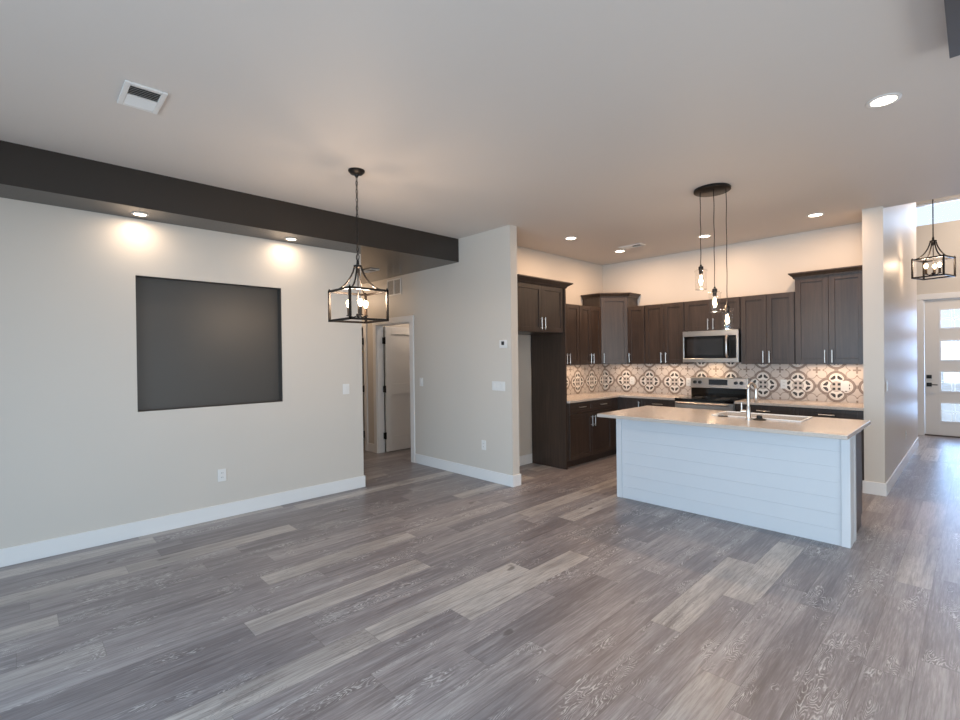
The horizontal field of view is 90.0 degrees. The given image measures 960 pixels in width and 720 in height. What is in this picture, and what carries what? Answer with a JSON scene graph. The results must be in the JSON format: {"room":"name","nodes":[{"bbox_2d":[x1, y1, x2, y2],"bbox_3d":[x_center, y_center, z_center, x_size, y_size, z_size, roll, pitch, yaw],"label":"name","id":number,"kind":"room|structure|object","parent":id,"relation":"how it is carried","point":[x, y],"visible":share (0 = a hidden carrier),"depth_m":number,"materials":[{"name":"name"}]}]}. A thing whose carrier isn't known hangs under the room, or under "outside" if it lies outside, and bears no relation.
{"room":"open-plan living area","nodes":[
{"label":"open-plan living area","id":0,"kind":"room"},
{"bbox_2d":[0,197,363,548],"bbox_3d":[-3.575,0.164,3.661,5.928,2.748,0.150,-1,0,-44],"label":"wall","id":1,"kind":"structure","parent":0,"point":[78,454],"depth_m":4.09,"materials":[{"name":"beige paint"}]},
{"bbox_2d":[0,475,364,567],"bbox_3d":[-3.549,1.470,3.669,5.942,0.134,0.164,-1,0,-44],"label":"baseboard","id":2,"kind":"structure","parent":1,"relation":"attached to","point":[18,554],"depth_m":4.25,"materials":[{"name":"white paint"}]},
{"bbox_2d":[135,275,282,411],"bbox_3d":[-2.553,-0.149,4.615,1.247,1.181,0.098,-1,0,-44],"label":"wall niche","id":3,"kind":"object","parent":1,"relation":"in","point":[199,343],"visible":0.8,"depth_m":4.59,"materials":[{"name":"grey paint"}]},
{"bbox_2d":[218,468,225,481],"bbox_3d":[-2.474,1.105,4.605,0.074,0.118,0.010,-1,0,-44],"label":"wall outlet","id":4,"kind":"object","parent":1,"relation":"attached to","point":[221,472],"visible":1,"depth_m":4.60,"materials":[{"name":"white plastic"}]},
{"bbox_2d":[343,384,348,393],"bbox_3d":[-1.536,0.334,5.512,0.080,0.118,0.012,-1,0,-44],"label":"light switch","id":5,"kind":"object","parent":1,"relation":"attached to","point":[345,386],"visible":1,"depth_m":5.51,"materials":[{"name":"white plastic"}]},
{"bbox_2d":[0,140,458,283],"bbox_3d":[-4.071,-1.362,5.013,7.129,0.300,3.542,-1,0,-44],"label":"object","id":6,"kind":"structure","parent":0,"point":[27,173],"depth_m":4.22,"materials":[{"name":"brown paint"}]},
{"bbox_2d":[131,212,148,216],"bbox_3d":[-2.844,-1.217,4.014,0.120,0.007,0.120,-1,0,-44],"label":"recessed light","id":7,"kind":"object","parent":6,"relation":"in","point":[133,213],"visible":1,"depth_m":4.01,"materials":[{"name":"white plastic"}]},
{"bbox_2d":[285,237,297,240],"bbox_3d":[-1.929,-1.234,4.905,0.120,0.007,0.120,-1,0,-44],"label":"recessed light","id":8,"kind":"object","parent":6,"relation":"in","point":[288,238],"visible":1,"depth_m":4.91,"materials":[{"name":"white plastic"}]},
{"bbox_2d":[361,268,379,272],"bbox_3d":[-1.546,-1.246,6.698,0.150,0.012,0.300,-1,0,-44],"label":"ceiling vent","id":9,"kind":"object","parent":6,"relation":"in","point":[369,270],"visible":0.87,"depth_m":6.66,"materials":[{"name":"white plastic"}]},
{"bbox_2d":[362,328,364,430],"bbox_3d":[-2.216,0.114,9.355,4.212,2.748,0.150,-1,0,-44],"label":"wall","id":10,"kind":"structure","parent":0,"point":[362,328],"depth_m":9.22,"materials":[{"name":"beige paint"}]},
{"bbox_2d":[383,324,408,425],"bbox_3d":[-0.701,0.172,8.835,2.754,2.600,0.100,-1,0,-44],"label":"wall","id":11,"kind":"structure","parent":0,"point":[400,325],"depth_m":8.06,"materials":[{"name":"beige paint"}]},
{"bbox_2d":[361,225,519,474],"bbox_3d":[-1.133,-0.037,7.211,0.117,3.048,4.442,-1,0,-44],"label":"wall partition","id":12,"kind":"structure","parent":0,"point":[461,310],"depth_m":6.13,"materials":[{"name":"beige paint"}]},
{"bbox_2d":[362,338,364,437],"bbox_3d":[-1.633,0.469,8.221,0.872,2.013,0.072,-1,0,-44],"label":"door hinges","id":13,"kind":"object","parent":12,"relation":"in","point":[362,338],"depth_m":7.90,"materials":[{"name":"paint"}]},
{"bbox_2d":[362,324,367,450],"bbox_3d":[-2.131,0.426,8.239,0.139,2.134,0.950,-1,0,-44],"label":"trim","id":14,"kind":"structure","parent":12,"relation":"attached to","point":[364,326],"depth_m":7.88,"materials":[{"name":"white paint"}]},
{"bbox_2d":[368,443,373,451],"bbox_3d":[-1.764,1.424,7.798,0.014,0.134,0.197,-1,0,-44],"label":"baseboard","id":15,"kind":"structure","parent":12,"relation":"attached to","point":[370,445],"depth_m":7.80,"materials":[{"name":"white paint"}]},
{"bbox_2d":[372,315,414,462],"bbox_3d":[-1.289,0.420,7.365,0.139,2.134,1.106,-1,0,-44],"label":"trim","id":16,"kind":"structure","parent":12,"relation":"attached to","point":[378,354],"depth_m":7.66,"materials":[{"name":"white paint"}]},
{"bbox_2d":[387,277,400,295],"bbox_3d":[-1.305,-1.103,7.276,0.012,0.250,0.370,-1,0,-44],"label":"air vent","id":17,"kind":"object","parent":12,"relation":"in","point":[393,285],"visible":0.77,"depth_m":7.27,"materials":[{"name":"white plastic"}]},
{"bbox_2d":[382,327,410,451],"bbox_3d":[-1.199,0.465,7.999,0.914,2.013,0.096,-1,0,-44],"label":"door","id":18,"kind":"structure","parent":12,"relation":"in","point":[396,388],"depth_m":7.87,"materials":[{"name":"white paint"}]},
{"bbox_2d":[415,453,520,486],"bbox_3d":[-0.226,1.413,6.296,0.145,0.134,1.906,-1,0,-44],"label":"baseboard","id":19,"kind":"structure","parent":12,"relation":"attached to","point":[488,475],"depth_m":6.08,"materials":[{"name":"white paint"}]},
{"bbox_2d":[482,440,485,449],"bbox_3d":[0.046,1.049,5.916,0.010,0.118,0.074,-1,0,-44],"label":"wall outlet","id":20,"kind":"object","parent":12,"relation":"attached to","point":[483,441],"visible":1,"depth_m":5.91,"materials":[{"name":"white plastic"}]},
{"bbox_2d":[492,381,504,390],"bbox_3d":[0.224,0.310,5.715,0.012,0.109,0.199,-1,0,-44],"label":"light switch","id":21,"kind":"object","parent":12,"relation":"attached to","point":[496,385],"visible":1,"depth_m":5.71,"materials":[{"name":"white plastic"}]},
{"bbox_2d":[499,340,506,347],"bbox_3d":[0.274,-0.189,5.646,0.023,0.096,0.116,-1,0,-44],"label":"thermostat","id":22,"kind":"object","parent":12,"relation":"attached to","point":[502,343],"visible":1,"depth_m":5.63,"materials":[{"name":"white plastic"}]},
{"bbox_2d":[0,435,959,719],"bbox_3d":[1.510,1.528,4.778,15.165,0.120,12.000,-1,0,-44],"label":"floor","id":23,"kind":"structure","parent":0,"point":[418,591],"depth_m":2.86,"materials":[{"name":"grey wood"}]},
{"bbox_2d":[517,274,572,469],"bbox_3d":[0.636,0.225,6.286,1.100,2.489,0.669,-1,0,-44],"label":"tall cabinet","id":24,"kind":"object","parent":23,"relation":"on","point":[541,301],"visible":0.8,"depth_m":6.47,"materials":[{"name":"brown wood"}]},
{"bbox_2d":[567,398,611,466],"bbox_3d":[1.383,1.015,7.003,1.116,0.882,0.666,-1,0,-44],"label":"base cabinet","id":25,"kind":"object","parent":23,"relation":"on","point":[589,436],"visible":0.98,"depth_m":6.74,"materials":[{"name":"brown wood"}]},
{"bbox_2d":[609,397,674,455],"bbox_3d":[2.357,1.001,7.361,0.779,0.882,1.503,-1,0,-44],"label":"base cabinet","id":26,"kind":"object","parent":23,"relation":"on","point":[618,403],"visible":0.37,"depth_m":7.19,"materials":[{"name":"brown wood"}]},
{"bbox_2d":[567,391,689,402],"bbox_3d":[1.950,0.550,6.970,1.897,0.032,1.505,-1,0,-44],"label":"countertop","id":27,"kind":"structure","parent":26,"relation":"on","point":[581,397],"depth_m":7.10,"materials":[{"name":"stone"}]},
{"bbox_2d":[675,377,749,410],"bbox_3d":[3.160,0.845,6.555,0.714,1.184,0.763,-1,0,-44],"label":"range","id":28,"kind":"object","parent":23,"relation":"on","point":[709,393],"visible":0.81,"depth_m":6.58,"materials":[{"name":"silver metal"}]},
{"bbox_2d":[675,395,746,401],"bbox_3d":[3.183,0.527,6.579,0.640,0.018,0.763,-1,0,-44],"label":"cooktop","id":29,"kind":"object","parent":28,"relation":"in","point":[692,398],"depth_m":6.52,"materials":[{"name":"black glass"}]},
{"bbox_2d":[616,415,861,547],"bbox_3d":[2.441,1.015,4.696,0.778,0.882,2.009,-1,0,-44],"label":"kitchen island","id":30,"kind":"object","parent":23,"relation":"on","point":[807,487],"visible":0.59,"depth_m":4.23,"materials":[{"name":"white paint"}]},
{"bbox_2d":[597,405,870,439],"bbox_3d":[2.318,0.559,4.584,1.085,0.032,2.080,-1,0,-44],"label":"island countertop","id":31,"kind":"structure","parent":30,"relation":"on","point":[822,427],"depth_m":4.25,"materials":[{"name":"stone"}]},
{"bbox_2d":[741,382,757,419],"bbox_3d":[2.498,0.373,4.423,0.202,0.336,0.081,-1,0,-17],"label":"faucet","id":32,"kind":"object","parent":31,"relation":"on","point":[747,411],"visible":1,"depth_m":4.39,"materials":[{"name":"silver metal"}]},
{"bbox_2d":[753,415,765,420],"bbox_3d":[2.528,0.521,4.342,0.108,0.040,0.108,-1,0,-44],"label":"stopper","id":33,"kind":"object","parent":31,"relation":"on","point":[758,417],"visible":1,"depth_m":4.32,"materials":[{"name":"black rubber"}]},
{"bbox_2d":[711,411,812,421],"bbox_3d":[2.673,0.643,4.571,0.397,0.231,0.752,-1,0,-44],"label":"sink","id":34,"kind":"object","parent":31,"relation":"in","point":[715,414],"visible":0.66,"depth_m":4.53,"materials":[{"name":"silver metal"}]},
{"bbox_2d":[736,404,863,479],"bbox_3d":[3.909,0.990,5.846,0.645,0.882,1.288,-1,0,-44],"label":"base cabinet","id":35,"kind":"object","parent":23,"relation":"on","point":[798,411],"visible":0.18,"depth_m":5.53,"materials":[{"name":"brown wood"}]},
{"bbox_2d":[734,398,863,410],"bbox_3d":[3.906,0.532,5.848,0.636,0.032,1.290,-1,0,-44],"label":"countertop","id":36,"kind":"structure","parent":35,"relation":"on","point":[761,401],"depth_m":5.69,"materials":[{"name":"stone"}]},
{"bbox_2d":[0,0,959,264],"bbox_3d":[0.887,-1.647,2.005,10.502,0.180,8.843,-1,0,-44],"label":"ceiling","id":37,"kind":"structure","parent":0,"point":[599,123],"depth_m":2.93,"materials":[{"name":"paint"}]},
{"bbox_2d":[117,80,167,113],"bbox_3d":[-1.960,-1.519,2.784,0.200,0.012,0.305,-1,0,-44],"label":"ceiling vent","id":38,"kind":"object","parent":37,"relation":"in","point":[132,94],"visible":1,"depth_m":2.77,"materials":[{"name":"white plastic"}]},
{"bbox_2d":[328,167,388,323],"bbox_3d":[-0.999,-0.929,3.913,0.352,1.230,0.352,-1,0,-44],"label":"lantern pendant","id":39,"kind":"object","parent":37,"relation":"hanging from","point":[354,171],"visible":1,"depth_m":3.91,"materials":[{"name":"brown metal"}]},
{"bbox_2d":[564,236,577,239],"bbox_3d":[1.182,-1.580,6.231,0.170,0.007,0.170,-1,0,-44],"label":"recessed light","id":40,"kind":"object","parent":37,"relation":"in","point":[570,237],"visible":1,"depth_m":6.23,"materials":[{"name":"white plastic"}]},
{"bbox_2d":[618,243,644,249],"bbox_3d":[2.128,-1.592,6.726,0.150,0.012,0.340,-1,0,-44],"label":"ceiling vent","id":41,"kind":"object","parent":37,"relation":"in","point":[638,244],"visible":1,"depth_m":6.71,"materials":[{"name":"white plastic"}]},
{"bbox_2d":[697,234,711,237],"bbox_3d":[2.907,-1.601,6.213,0.170,0.007,0.170,-1,0,-44],"label":"recessed light","id":42,"kind":"object","parent":37,"relation":"in","point":[705,235],"visible":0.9,"depth_m":6.21,"materials":[{"name":"white plastic"}]},
{"bbox_2d":[694,183,732,329],"bbox_3d":[2.164,-0.932,4.441,0.314,1.308,0.333,-1,0,-44],"label":"cluster","id":43,"kind":"object","parent":37,"relation":"hanging from","point":[714,189],"visible":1,"depth_m":4.38,"materials":[{"name":"brown metal"}]},
{"bbox_2d":[698,265,702,273],"bbox_3d":[2.051,-0.843,4.457,0.044,0.085,0.044,-1,0,-44],"label":"socket","id":44,"kind":"object","parent":43,"relation":"attached to","point":[700,268],"depth_m":4.44,"materials":[{"name":"brown metal"}]},
{"bbox_2d":[712,287,716,295],"bbox_3d":[2.143,-0.626,4.383,0.044,0.085,0.044,-1,0,-44],"label":"socket","id":45,"kind":"object","parent":43,"relation":"attached to","point":[714,290],"depth_m":4.37,"materials":[{"name":"brown metal"}]},
{"bbox_2d":[724,304,729,312],"bbox_3d":[2.250,-0.469,4.368,0.044,0.085,0.044,-1,0,-44],"label":"socket","id":46,"kind":"object","parent":43,"relation":"attached to","point":[727,307],"depth_m":4.35,"materials":[{"name":"brown metal"}]},
{"bbox_2d":[806,212,824,216],"bbox_3d":[3.720,-1.606,5.320,0.170,0.007,0.170,-1,0,-44],"label":"recessed light","id":47,"kind":"object","parent":37,"relation":"in","point":[820,213],"visible":1,"depth_m":5.30,"materials":[{"name":"white plastic"}]},
{"bbox_2d":[866,93,901,107],"bbox_3d":[2.456,-1.577,2.921,0.170,0.007,0.170,-1,0,-44],"label":"recessed light","id":48,"kind":"object","parent":37,"relation":"in","point":[886,99],"visible":1,"depth_m":2.91,"materials":[{"name":"white plastic"}]},
{"bbox_2d":[517,246,603,455],"bbox_3d":[1.050,-0.065,7.231,3.056,3.048,0.128,-1,0,-44],"label":"wall","id":49,"kind":"structure","parent":0,"point":[586,277],"depth_m":7.28,"materials":[{"name":"beige paint"}]},
{"bbox_2d":[519,453,531,465],"bbox_3d":[0.383,1.405,6.491,1.002,0.134,0.014,-1,0,-44],"label":"baseboard","id":50,"kind":"structure","parent":49,"relation":"attached to","point":[525,459],"depth_m":6.73,"materials":[{"name":"white paint"}]},
{"bbox_2d":[566,304,579,364],"bbox_3d":[1.122,-0.366,6.962,0.682,0.887,0.376,-1,0,-44],"label":"upper cabinet","id":51,"kind":"object","parent":49,"relation":"attached to","point":[572,311],"visible":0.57,"depth_m":6.98,"materials":[{"name":"brown wood"}]},
{"bbox_2d":[579,305,600,364],"bbox_3d":[1.581,-0.374,7.404,0.583,0.887,0.376,-1,0,-44],"label":"upper cabinet","id":52,"kind":"object","parent":49,"relation":"attached to","point":[589,316],"visible":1,"depth_m":7.27,"materials":[{"name":"brown wood"}]},
{"bbox_2d":[603,222,863,402],"bbox_3d":[3.380,-0.092,6.923,0.128,3.048,3.565,-1,0,-44],"label":"wall","id":53,"kind":"structure","parent":0,"point":[761,266],"depth_m":6.57,"materials":[{"name":"beige paint"}]},
{"bbox_2d":[581,292,640,363],"bbox_3d":[2.098,-0.492,7.686,0.662,1.107,0.688,-1,0,-44],"label":"upper cabinet","id":54,"kind":"object","parent":53,"relation":"attached to","point":[614,306],"visible":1,"depth_m":7.49,"materials":[{"name":"brown wood"}]},
{"bbox_2d":[628,305,645,363],"bbox_3d":[2.504,-0.386,7.475,0.373,0.887,0.280,-1,0,-44],"label":"upper cabinet","id":55,"kind":"object","parent":53,"relation":"attached to","point":[636,314],"visible":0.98,"depth_m":7.37,"materials":[{"name":"brown wood"}]},
{"bbox_2d":[645,302,693,363],"bbox_3d":[2.811,-0.388,7.157,0.373,0.887,0.593,-1,0,-44],"label":"upper cabinet","id":56,"kind":"object","parent":53,"relation":"attached to","point":[664,323],"visible":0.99,"depth_m":7.04,"materials":[{"name":"brown wood"}]},
{"bbox_2d":[686,378,690,385],"bbox_3d":[3.097,0.327,7.123,0.010,0.118,0.074,-1,0,-44],"label":"wall outlet","id":57,"kind":"object","parent":53,"relation":"attached to","point":[688,380],"visible":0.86,"depth_m":7.12,"materials":[{"name":"white plastic"}]},
{"bbox_2d":[684,297,740,331],"bbox_3d":[3.271,-0.621,6.675,0.373,0.428,0.732,-1,0,-44],"label":"upper cabinet","id":58,"kind":"object","parent":53,"relation":"attached to","point":[698,317],"visible":0.9,"depth_m":6.56,"materials":[{"name":"brown wood"}]},
{"bbox_2d":[683,329,740,361],"bbox_3d":[3.248,-0.186,6.650,0.452,0.435,0.729,-1,0,-44],"label":"microwave","id":59,"kind":"object","parent":58,"relation":"attached to","point":[713,345],"visible":1,"depth_m":6.50,"materials":[{"name":"silver metal"}]},
{"bbox_2d":[741,292,795,363],"bbox_3d":[3.742,-0.394,6.191,0.373,0.887,0.607,-1,0,-44],"label":"upper cabinet","id":60,"kind":"object","parent":53,"relation":"attached to","point":[767,320],"visible":1,"depth_m":6.07,"materials":[{"name":"brown wood"}]},
{"bbox_2d":[780,379,786,388],"bbox_3d":[3.949,0.312,6.239,0.010,0.118,0.074,-1,0,-44],"label":"wall outlet","id":61,"kind":"object","parent":53,"relation":"attached to","point":[783,382],"visible":1,"depth_m":6.24,"materials":[{"name":"white plastic"}]},
{"bbox_2d":[788,265,862,363],"bbox_3d":[4.164,-0.507,5.736,0.393,1.107,0.736,-1,0,-44],"label":"upper cabinet","id":62,"kind":"object","parent":53,"relation":"attached to","point":[828,302],"visible":0.94,"depth_m":5.61,"materials":[{"name":"brown wood"}]},
{"bbox_2d":[841,381,848,390],"bbox_3d":[4.392,0.313,5.777,0.012,0.118,0.080,-1,0,-44],"label":"light switch","id":63,"kind":"object","parent":53,"relation":"attached to","point":[844,384],"visible":1,"depth_m":5.77,"materials":[{"name":"white plastic"}]},
{"bbox_2d":[862,202,917,482],"bbox_3d":[5.592,-0.792,6.463,3.938,4.400,0.173,-1,0,-44],"label":"wall","id":64,"kind":"structure","parent":0,"point":[888,233],"depth_m":5.31,"materials":[{"name":"beige paint"}]},
{"bbox_2d":[862,437,918,496],"bbox_3d":[5.614,1.340,6.470,3.952,0.134,0.201,-1,0,-44],"label":"baseboard","id":65,"kind":"structure","parent":64,"relation":"attached to","point":[875,488],"depth_m":5.19,"materials":[{"name":"white paint"}]},
{"bbox_2d":[916,194,959,394],"bbox_3d":[8.274,-0.838,8.578,0.150,4.400,3.504,-1,0,-44],"label":"wall","id":66,"kind":"structure","parent":0,"point":[947,234],"depth_m":8.54,"materials":[{"name":"beige paint"}]},
{"bbox_2d":[916,198,959,226],"bbox_3d":[8.583,-2.637,8.217,0.060,0.395,2.000,-1,0,-44],"label":"window","id":67,"kind":"structure","parent":66,"relation":"in","point":[956,199],"depth_m":8.59,"materials":[{"name":"white paint"}]},
{"bbox_2d":[917,292,959,434],"bbox_3d":[8.419,0.084,8.405,0.139,2.554,1.174,-1,0,-44],"label":"trim","id":68,"kind":"structure","parent":66,"relation":"attached to","point":[921,298],"depth_m":8.72,"materials":[{"name":"white paint"}]},
{"bbox_2d":[924,298,959,436],"bbox_3d":[8.389,0.133,8.375,0.120,2.418,0.922,-1,0,-44],"label":"door","id":69,"kind":"structure","parent":66,"relation":"in","point":[934,334],"depth_m":8.59,"materials":[{"name":"white paint"}]},
{"bbox_2d":[925,434,959,437],"bbox_3d":[8.448,1.351,8.424,0.170,0.019,0.932,-1,0,-44],"label":"trim","id":70,"kind":"structure","parent":66,"relation":"attached to","point":[925,434],"depth_m":8.53,"materials":[{"name":"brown wood"}]},
{"bbox_2d":[944,0,959,57],"bbox_3d":[2.196,-1.520,0.383,2.933,0.088,2.690,-1,0,-44],"label":"panel","id":71,"kind":"object","parent":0,"point":[952,7],"visible":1,"depth_m":2.13,"materials":[{"name":"grey paint"}]},
{"bbox_3d":[6.388,-3.054,6.788,5.393,0.100,3.684,-1,0,-44],"label":"ceiling","id":72,"kind":"structure","parent":0,"visible":0},
{"bbox_2d":[911,199,955,279],"bbox_3d":[5.617,-2.006,5.952,0.317,1.968,0.317,-1,0,-27],"label":"lantern pendant","id":73,"kind":"object","parent":72,"relation":"hanging from","point":[932,242],"visible":0.88,"depth_m":5.95,"materials":[{"name":"brown metal"}]},
{"label":"outside","id":74,"kind":"structure","parent":0,"visible":0},
{"bbox_2d":[941,372,959,421],"bbox_3d":[25.945,1.299,24.990,47.995,0.200,60.000,-1,0,-44],"label":"ground","id":75,"kind":"structure","parent":74,"point":[955,385],"depth_m":20.48,"materials":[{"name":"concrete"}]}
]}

